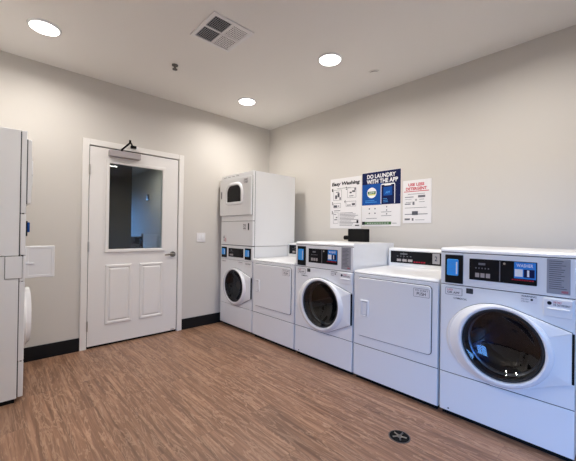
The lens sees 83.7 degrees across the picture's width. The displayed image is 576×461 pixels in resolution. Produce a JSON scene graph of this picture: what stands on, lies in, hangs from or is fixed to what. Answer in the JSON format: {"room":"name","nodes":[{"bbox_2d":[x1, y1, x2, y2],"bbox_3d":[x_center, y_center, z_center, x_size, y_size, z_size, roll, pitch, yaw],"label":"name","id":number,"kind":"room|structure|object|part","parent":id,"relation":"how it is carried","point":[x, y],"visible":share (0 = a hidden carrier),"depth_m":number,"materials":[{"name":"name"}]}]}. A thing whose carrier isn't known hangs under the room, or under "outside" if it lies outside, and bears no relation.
{"room":"laundry","nodes":[
{"label":"laundry","id":0,"kind":"room"},
{"bbox_2d":[109,164,131,248],"bbox_3d":[-3.927,-0.087,5.008,1.400,2.500,4.500,1,0,-43],"label":"wall","id":1,"kind":"structure","parent":0,"point":[120,192],"depth_m":3.76,"materials":[{"name":"paint"}]},
{"bbox_2d":[0,50,269,347],"bbox_3d":[-1.628,-0.167,3.613,3.800,2.710,0.120,1,0,-43],"label":"wall","id":2,"kind":"structure","parent":0,"point":[57,107],"depth_m":3.17,"materials":[{"name":"beige paint"}]},
{"bbox_2d":[23,338,78,362],"bbox_3d":[-2.467,1.108,2.746,1.161,0.128,0.012,1,0,-43],"label":"baseboard","id":3,"kind":"structure","parent":2,"relation":"attached to","point":[33,353],"depth_m":2.98,"materials":[{"name":"black rubber"}]},
{"bbox_2d":[79,137,183,350],"bbox_3d":[-1.688,0.140,3.547,1.044,2.094,0.138,1,0,-43],"label":"trim","id":4,"kind":"structure","parent":2,"relation":"attached to","point":[87,142],"depth_m":3.18,"materials":[{"name":"paint"}]},
{"bbox_2d":[86,140,178,348],"bbox_3d":[-1.606,0.130,3.457,0.932,2.109,0.221,1,0,-43],"label":"door","id":5,"kind":"structure","parent":2,"relation":"in","point":[132,293],"depth_m":3.43,"materials":[{"name":"paint"}]},
{"bbox_3d":[-1.783,0.662,3.381,0.260,0.615,0.010,1,0,-43],"label":"raised panel","id":6,"kind":"part","parent":5,"relation":"part of","materials":[{"name":"paint"}]},
{"bbox_3d":[-1.651,-0.874,3.367,0.150,0.104,0.162,1,0,-43],"label":"closer arm","id":7,"kind":"part","parent":5,"relation":"part of"},
{"bbox_3d":[-1.644,-0.248,3.501,0.616,0.956,0.015,1,0,-43],"label":"glazing frame","id":8,"kind":"part","parent":5,"relation":"part of","materials":[{"name":"paint"}]},
{"bbox_3d":[-1.537,0.667,3.612,0.260,0.615,0.010,1,0,-43],"label":"raised panel","id":9,"kind":"part","parent":5,"relation":"part of","materials":[{"name":"paint"}]},
{"bbox_2d":[196,233,204,241],"bbox_3d":[-1.091,0.085,4.029,0.120,0.115,0.011,1,0,-43],"label":"light switch","id":10,"kind":"object","parent":2,"relation":"attached to","point":[200,237],"visible":1,"depth_m":4.02,"materials":[{"name":"white plastic"}]},
{"bbox_2d":[181,312,222,329],"bbox_3d":[-0.793,1.140,4.317,1.343,0.128,0.012,1,0,-43],"label":"baseboard","id":11,"kind":"structure","parent":2,"relation":"attached to","point":[197,321],"depth_m":4.02,"materials":[{"name":"black rubber"}]},
{"bbox_2d":[131,234,142,248],"bbox_3d":[-3.005,0.624,6.496,0.440,1.120,0.440,1,0,30],"label":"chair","id":12,"kind":"object","parent":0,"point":[136,241],"visible":0.13,"depth_m":6.65,"materials":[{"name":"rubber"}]},
{"bbox_2d":[132,167,150,175],"bbox_3d":[-3.337,-1.377,5.428,2.800,0.100,4.880,1,0,-43],"label":"ceiling","id":13,"kind":"structure","parent":0,"point":[135,170],"depth_m":7.05,"materials":[{"name":"paint"}]},
{"bbox_2d":[131,169,161,247],"bbox_3d":[-2.337,-0.058,6.309,0.100,2.500,4.780,1,0,-43],"label":"wall","id":14,"kind":"structure","parent":0,"point":[145,215],"depth_m":7.03,"materials":[{"name":"paint"}]},
{"bbox_2d":[0,322,575,460],"bbox_3d":[-1.326,1.241,3.263,3.800,0.100,12.020,1,0,-43],"label":"floor","id":15,"kind":"structure","parent":0,"point":[220,391],"depth_m":2.12,"materials":[{"name":"brown wood"}]},
{"bbox_2d":[0,127,54,405],"bbox_3d":[-2.231,0.239,2.298,0.844,1.868,0.684,1,0,-43],"label":"dryer","id":16,"kind":"object","parent":15,"relation":"on","point":[16,161],"visible":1,"depth_m":2.19,"materials":[{"name":"white metal"}]},
{"bbox_2d":[0,256,24,402],"bbox_3d":[-2.302,0.657,2.240,0.672,0.971,0.677,1,0,-43],"label":"washer","id":17,"kind":"object","parent":16,"relation":"in","point":[12,268],"depth_m":2.18,"materials":[{"name":"white metal"}]},
{"bbox_3d":[-2.073,1.020,2.458,0.030,0.245,0.677,1,0,-43],"label":"service panel","id":18,"kind":"part","parent":16,"relation":"part of","materials":[{"name":"white metal"}]},
{"bbox_3d":[-2.063,0.262,2.462,0.030,0.172,0.677,1,0,-43],"label":"control panel","id":19,"kind":"part","parent":16,"relation":"part of","materials":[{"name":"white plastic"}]},
{"bbox_3d":[-2.059,0.026,2.463,0.030,0.284,0.677,1,0,-43],"label":"dryer control panel","id":20,"kind":"part","parent":16,"relation":"part of","materials":[{"name":"white metal"}]},
{"bbox_3d":[-2.073,0.664,2.503,0.017,0.444,0.586,1,0,-43],"label":"door","id":21,"kind":"part","parent":16,"relation":"part of","materials":[{"name":"white plastic"}]},
{"bbox_3d":[-2.030,-0.411,2.485,0.023,0.446,0.667,1,0,-43],"label":"dryer door","id":22,"kind":"part","parent":16,"relation":"part of","materials":[{"name":"white metal"}]},
{"bbox_3d":[-1.792,0.225,2.322,0.136,0.193,0.008,1,0,-43],"label":"flap panel","id":23,"kind":"part","parent":16,"relation":"part of","materials":[{"name":"white plastic"}]},
{"bbox_2d":[220,170,294,334],"bbox_3d":[-0.415,0.258,4.146,0.725,1.900,0.677,1,0,-43],"label":"dryer","id":24,"kind":"object","parent":15,"relation":"on","point":[257,208],"visible":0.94,"depth_m":3.89,"materials":[{"name":"white metal"}]},
{"bbox_3d":[-0.632,0.669,3.910,0.071,0.358,0.358,1,0,-43],"label":"door glass","id":25,"kind":"part","parent":24,"relation":"part of","materials":[{"name":"black glass"}]},
{"bbox_3d":[-0.641,1.045,3.940,0.030,0.249,0.677,1,0,-43],"label":"service panel","id":26,"kind":"part","parent":24,"relation":"part of","materials":[{"name":"white metal"}]},
{"bbox_3d":[-0.644,-0.411,3.928,0.023,0.454,0.667,1,0,-43],"label":"dryer door","id":27,"kind":"part","parent":24,"relation":"part of","materials":[{"name":"white metal"}]},
{"bbox_3d":[-0.631,0.683,3.898,0.017,0.452,0.586,1,0,-43],"label":"door","id":28,"kind":"part","parent":24,"relation":"part of","materials":[{"name":"white plastic"}]},
{"bbox_3d":[-0.630,0.274,3.944,0.030,0.175,0.677,1,0,-43],"label":"control panel","id":29,"kind":"part","parent":24,"relation":"part of","materials":[{"name":"white plastic"}]},
{"bbox_3d":[-0.627,0.034,3.945,0.030,0.289,0.677,1,0,-43],"label":"dryer control panel","id":30,"kind":"part","parent":24,"relation":"part of","materials":[{"name":"white metal"}]},
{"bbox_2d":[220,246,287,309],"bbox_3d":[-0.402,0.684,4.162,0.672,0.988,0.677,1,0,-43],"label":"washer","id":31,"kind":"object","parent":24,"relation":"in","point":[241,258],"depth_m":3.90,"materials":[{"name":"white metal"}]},
{"bbox_2d":[252,243,295,351],"bbox_3d":[0.065,0.682,3.648,0.694,1.060,0.679,1,0,-43],"label":"dryer","id":32,"kind":"object","parent":15,"relation":"on","point":[274,278],"visible":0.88,"depth_m":3.40,"materials":[{"name":"white metal"}]},
{"bbox_3d":[-0.177,0.608,3.421,0.011,0.467,0.593,1,0,-43],"label":"door","id":33,"kind":"part","parent":32,"relation":"part of","materials":[{"name":"white metal"}]},
{"bbox_3d":[-0.172,1.049,3.429,0.014,0.249,0.677,1,0,-43],"label":"service panel","id":34,"kind":"part","parent":32,"relation":"part of","materials":[{"name":"white metal"}]},
{"bbox_3d":[-0.166,0.632,3.431,0.014,0.576,0.677,1,0,-43],"label":"panel","id":35,"kind":"part","parent":32,"relation":"part of","materials":[{"name":"white metal"}]},
{"bbox_3d":[0.078,0.333,3.658,0.672,0.028,0.679,1,0,-43],"label":"lid","id":36,"kind":"part","parent":32,"relation":"part of","materials":[{"name":"white metal"}]},
{"bbox_2d":[295,241,393,374],"bbox_3d":[0.529,0.664,3.132,0.725,1.104,0.679,1,0,-43],"label":"washer","id":37,"kind":"object","parent":15,"relation":"on","point":[325,274],"visible":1,"depth_m":2.88,"materials":[{"name":"white metal"}]},
{"bbox_3d":[0.311,0.661,2.906,0.071,0.385,0.385,1,0,-43],"label":"door glass","id":38,"kind":"part","parent":37,"relation":"part of","materials":[{"name":"black glass"}]},
{"bbox_3d":[0.303,1.054,2.924,0.016,0.249,0.677,1,0,-43],"label":"service panel","id":39,"kind":"part","parent":37,"relation":"part of","materials":[{"name":"white metal"}]},
{"bbox_3d":[0.309,0.637,2.926,0.016,0.574,0.677,1,0,-43],"label":"panel","id":40,"kind":"part","parent":37,"relation":"part of","materials":[{"name":"white metal"}]},
{"bbox_3d":[0.308,0.676,2.898,0.017,0.486,0.617,1,0,-43],"label":"door","id":41,"kind":"part","parent":37,"relation":"part of","materials":[{"name":"white plastic"}]},
{"bbox_3d":[0.315,0.243,2.928,0.016,0.206,0.677,1,0,-43],"label":"control panel","id":42,"kind":"part","parent":37,"relation":"part of","materials":[{"name":"white plastic"}]},
{"bbox_3d":[0.556,0.127,3.153,0.672,0.028,0.679,1,0,-43],"label":"lid","id":43,"kind":"part","parent":37,"relation":"part of","materials":[{"name":"white metal"}]},
{"bbox_3d":[0.487,0.406,2.723,0.011,0.100,0.124,1,0,-43],"label":"detergent drawer","id":44,"kind":"part","parent":37,"relation":"part of","materials":[{"name":"white plastic"}]},
{"bbox_3d":[0.493,0.237,2.725,0.004,0.188,0.098,1,0,-43],"label":"instruction panel","id":45,"kind":"part","parent":37,"relation":"part of","materials":[{"name":"white paper"}]},
{"bbox_2d":[343,229,368,241],"bbox_3d":[0.712,0.051,3.389,0.100,0.134,0.278,1,0,-43],"label":"box","id":46,"kind":"object","parent":37,"relation":"on","point":[354,235],"visible":0.98,"depth_m":3.31,"materials":[{"name":"black plastic"}]},
{"bbox_2d":[353,247,440,408],"bbox_3d":[1.014,0.691,2.637,0.694,1.060,0.679,1,0,-43],"label":"dryer","id":47,"kind":"object","parent":15,"relation":"on","point":[397,305],"visible":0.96,"depth_m":2.39,"materials":[{"name":"white metal"}]},
{"bbox_3d":[0.610,0.622,2.569,0.010,0.132,0.072,1,0,-43],"label":"handle","id":48,"kind":"part","parent":47,"relation":"part of","materials":[{"name":"plastic"}]},
{"bbox_3d":[0.773,0.616,2.410,0.011,0.467,0.593,1,0,-43],"label":"door","id":49,"kind":"part","parent":47,"relation":"part of","materials":[{"name":"white metal"}]},
{"bbox_3d":[0.777,1.058,2.417,0.014,0.249,0.677,1,0,-43],"label":"service panel","id":50,"kind":"part","parent":47,"relation":"part of","materials":[{"name":"white metal"}]},
{"bbox_3d":[0.783,0.640,2.419,0.014,0.576,0.677,1,0,-43],"label":"panel","id":51,"kind":"part","parent":47,"relation":"part of","materials":[{"name":"white metal"}]},
{"bbox_3d":[1.028,0.341,2.646,0.672,0.028,0.679,1,0,-43],"label":"lid","id":52,"kind":"part","parent":47,"relation":"part of","materials":[{"name":"white metal"}]},
{"bbox_2d":[388,430,410,443],"bbox_3d":[0.654,1.208,1.888,0.124,0.009,0.124,1,0,-43],"label":"floor drain","id":53,"kind":"object","parent":15,"relation":"on","point":[398,436],"visible":1,"depth_m":1.88,"materials":[{"name":"metal"}]},
{"bbox_2d":[440,246,575,460],"bbox_3d":[1.478,0.672,2.120,0.725,1.104,0.679,1,0,-43],"label":"washer","id":54,"kind":"object","parent":15,"relation":"on","point":[508,320],"visible":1,"depth_m":1.86,"materials":[{"name":"white metal"}]},
{"bbox_3d":[1.260,0.669,1.894,0.071,0.385,0.385,1,0,-43],"label":"door glass","id":55,"kind":"part","parent":54,"relation":"part of","materials":[{"name":"black glass"}]},
{"bbox_3d":[1.253,1.062,1.912,0.016,0.249,0.677,1,0,-43],"label":"service panel","id":56,"kind":"part","parent":54,"relation":"part of","materials":[{"name":"white metal"}]},
{"bbox_3d":[1.259,0.645,1.914,0.016,0.574,0.677,1,0,-43],"label":"panel","id":57,"kind":"part","parent":54,"relation":"part of","materials":[{"name":"white metal"}]},
{"bbox_3d":[1.505,0.135,2.141,0.672,0.028,0.679,1,0,-43],"label":"lid","id":58,"kind":"part","parent":54,"relation":"part of","materials":[{"name":"white metal"}]},
{"bbox_3d":[1.264,0.251,1.916,0.016,0.206,0.677,1,0,-43],"label":"control panel","id":59,"kind":"part","parent":54,"relation":"part of","materials":[{"name":"white plastic"}]},
{"bbox_3d":[1.257,0.684,1.887,0.017,0.486,0.617,1,0,-43],"label":"door","id":60,"kind":"part","parent":54,"relation":"part of","materials":[{"name":"white plastic"}]},
{"bbox_3d":[1.320,0.243,1.838,0.001,0.042,0.038,1,0,-43],"label":"number panel","id":61,"kind":"part","parent":54,"relation":"part of","materials":[{"name":"white plastic"}]},
{"bbox_3d":[1.353,0.244,1.803,0.001,0.046,0.050,1,0,-43],"label":"number panel","id":62,"kind":"part","parent":54,"relation":"part of","materials":[{"name":"blue plastic"}]},
{"bbox_3d":[1.437,0.415,1.711,0.011,0.100,0.124,1,0,-43],"label":"detergent drawer","id":63,"kind":"part","parent":54,"relation":"part of","materials":[{"name":"white plastic"}]},
{"bbox_3d":[1.442,0.246,1.714,0.004,0.188,0.098,1,0,-43],"label":"instruction panel","id":64,"kind":"part","parent":54,"relation":"part of","materials":[{"name":"white paper"}]},
{"bbox_2d":[0,0,575,129],"bbox_3d":[0.589,-1.553,1.280,3.800,0.100,6.540,1,0,-43],"label":"ceiling","id":65,"kind":"structure","parent":0,"point":[131,44],"depth_m":2.58,"materials":[{"name":"white paint"}]},
{"bbox_2d":[27,18,61,36],"bbox_3d":[-1.831,-1.524,2.417,0.212,0.014,0.212,1,0,-43],"label":"recessed light","id":66,"kind":"object","parent":65,"relation":"in","point":[42,26],"visible":1,"depth_m":2.40,"materials":[{"name":"plastic"}]},
{"bbox_2d":[172,63,177,70],"bbox_3d":[-1.036,-1.496,2.945,0.056,0.042,0.056,1,0,-43],"label":"sprinkler","id":67,"kind":"object","parent":65,"relation":"attached to","point":[174,65],"visible":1,"depth_m":2.94,"materials":[{"name":"metal"}]},
{"bbox_2d":[190,11,253,52],"bbox_3d":[-0.505,-1.507,2.462,0.344,0.010,0.360,1,0,-43],"label":"ceiling vent","id":68,"kind":"object","parent":65,"relation":"in","point":[217,30],"visible":1,"depth_m":2.44,"materials":[{"name":"white metal"}]},
{"bbox_2d":[238,97,255,104],"bbox_3d":[-0.477,-1.498,3.735,0.212,0.014,0.212,1,0,-43],"label":"recessed light","id":69,"kind":"object","parent":65,"relation":"in","point":[244,100],"visible":1,"depth_m":3.71,"materials":[{"name":"plastic"}]},
{"bbox_2d":[318,52,341,65],"bbox_3d":[0.367,-1.491,2.807,0.212,0.014,0.212,1,0,-43],"label":"recessed light","id":70,"kind":"object","parent":65,"relation":"in","point":[330,58],"visible":1,"depth_m":2.79,"materials":[{"name":"plastic"}]},
{"bbox_2d":[369,69,378,74],"bbox_3d":[0.808,-1.484,3.023,0.096,0.014,0.096,1,0,-43],"label":"sprinkler cover","id":71,"kind":"object","parent":65,"relation":"attached to","point":[372,72],"visible":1,"depth_m":3.00,"materials":[{"name":"metal"}]},
{"bbox_2d":[269,25,575,249],"bbox_3d":[1.910,-0.122,2.532,0.120,2.710,6.300,1,0,-43],"label":"wall","id":72,"kind":"structure","parent":0,"point":[494,134],"depth_m":2.82,"materials":[{"name":"beige paint"}]},
{"bbox_2d":[330,175,361,228],"bbox_3d":[0.670,-0.321,3.765,0.004,0.595,0.445,1,0,-43],"label":"poster","id":73,"kind":"object","parent":72,"relation":"attached to","point":[345,193],"visible":1,"depth_m":3.75,"materials":[{"name":"white paper"}]},
{"bbox_2d":[362,168,400,225],"bbox_3d":[0.986,-0.339,3.427,0.008,0.590,0.462,1,0,-43],"label":"poster","id":74,"kind":"object","parent":72,"relation":"attached to","point":[381,190],"visible":1,"depth_m":3.41,"materials":[{"name":"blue paper"}]},
{"bbox_2d":[362,183,382,204],"bbox_3d":[0.918,-0.392,3.499,0.001,0.226,0.256,1,0,-43],"label":"print","id":75,"kind":"object","parent":74,"relation":"attached to","point":[372,193],"depth_m":3.50},
{"bbox_2d":[381,183,394,203],"bbox_3d":[1.044,-0.386,3.363,0.003,0.219,0.165,1,0,-43],"label":"picture","id":76,"kind":"object","parent":74,"relation":"attached to","point":[387,189],"depth_m":3.36},
{"bbox_2d":[403,178,431,222],"bbox_3d":[1.258,-0.284,3.138,0.004,0.425,0.285,1,0,-43],"label":"notice","id":77,"kind":"object","parent":72,"relation":"attached to","point":[417,194],"visible":1,"depth_m":3.13,"materials":[{"name":"white paper"}]}
]}

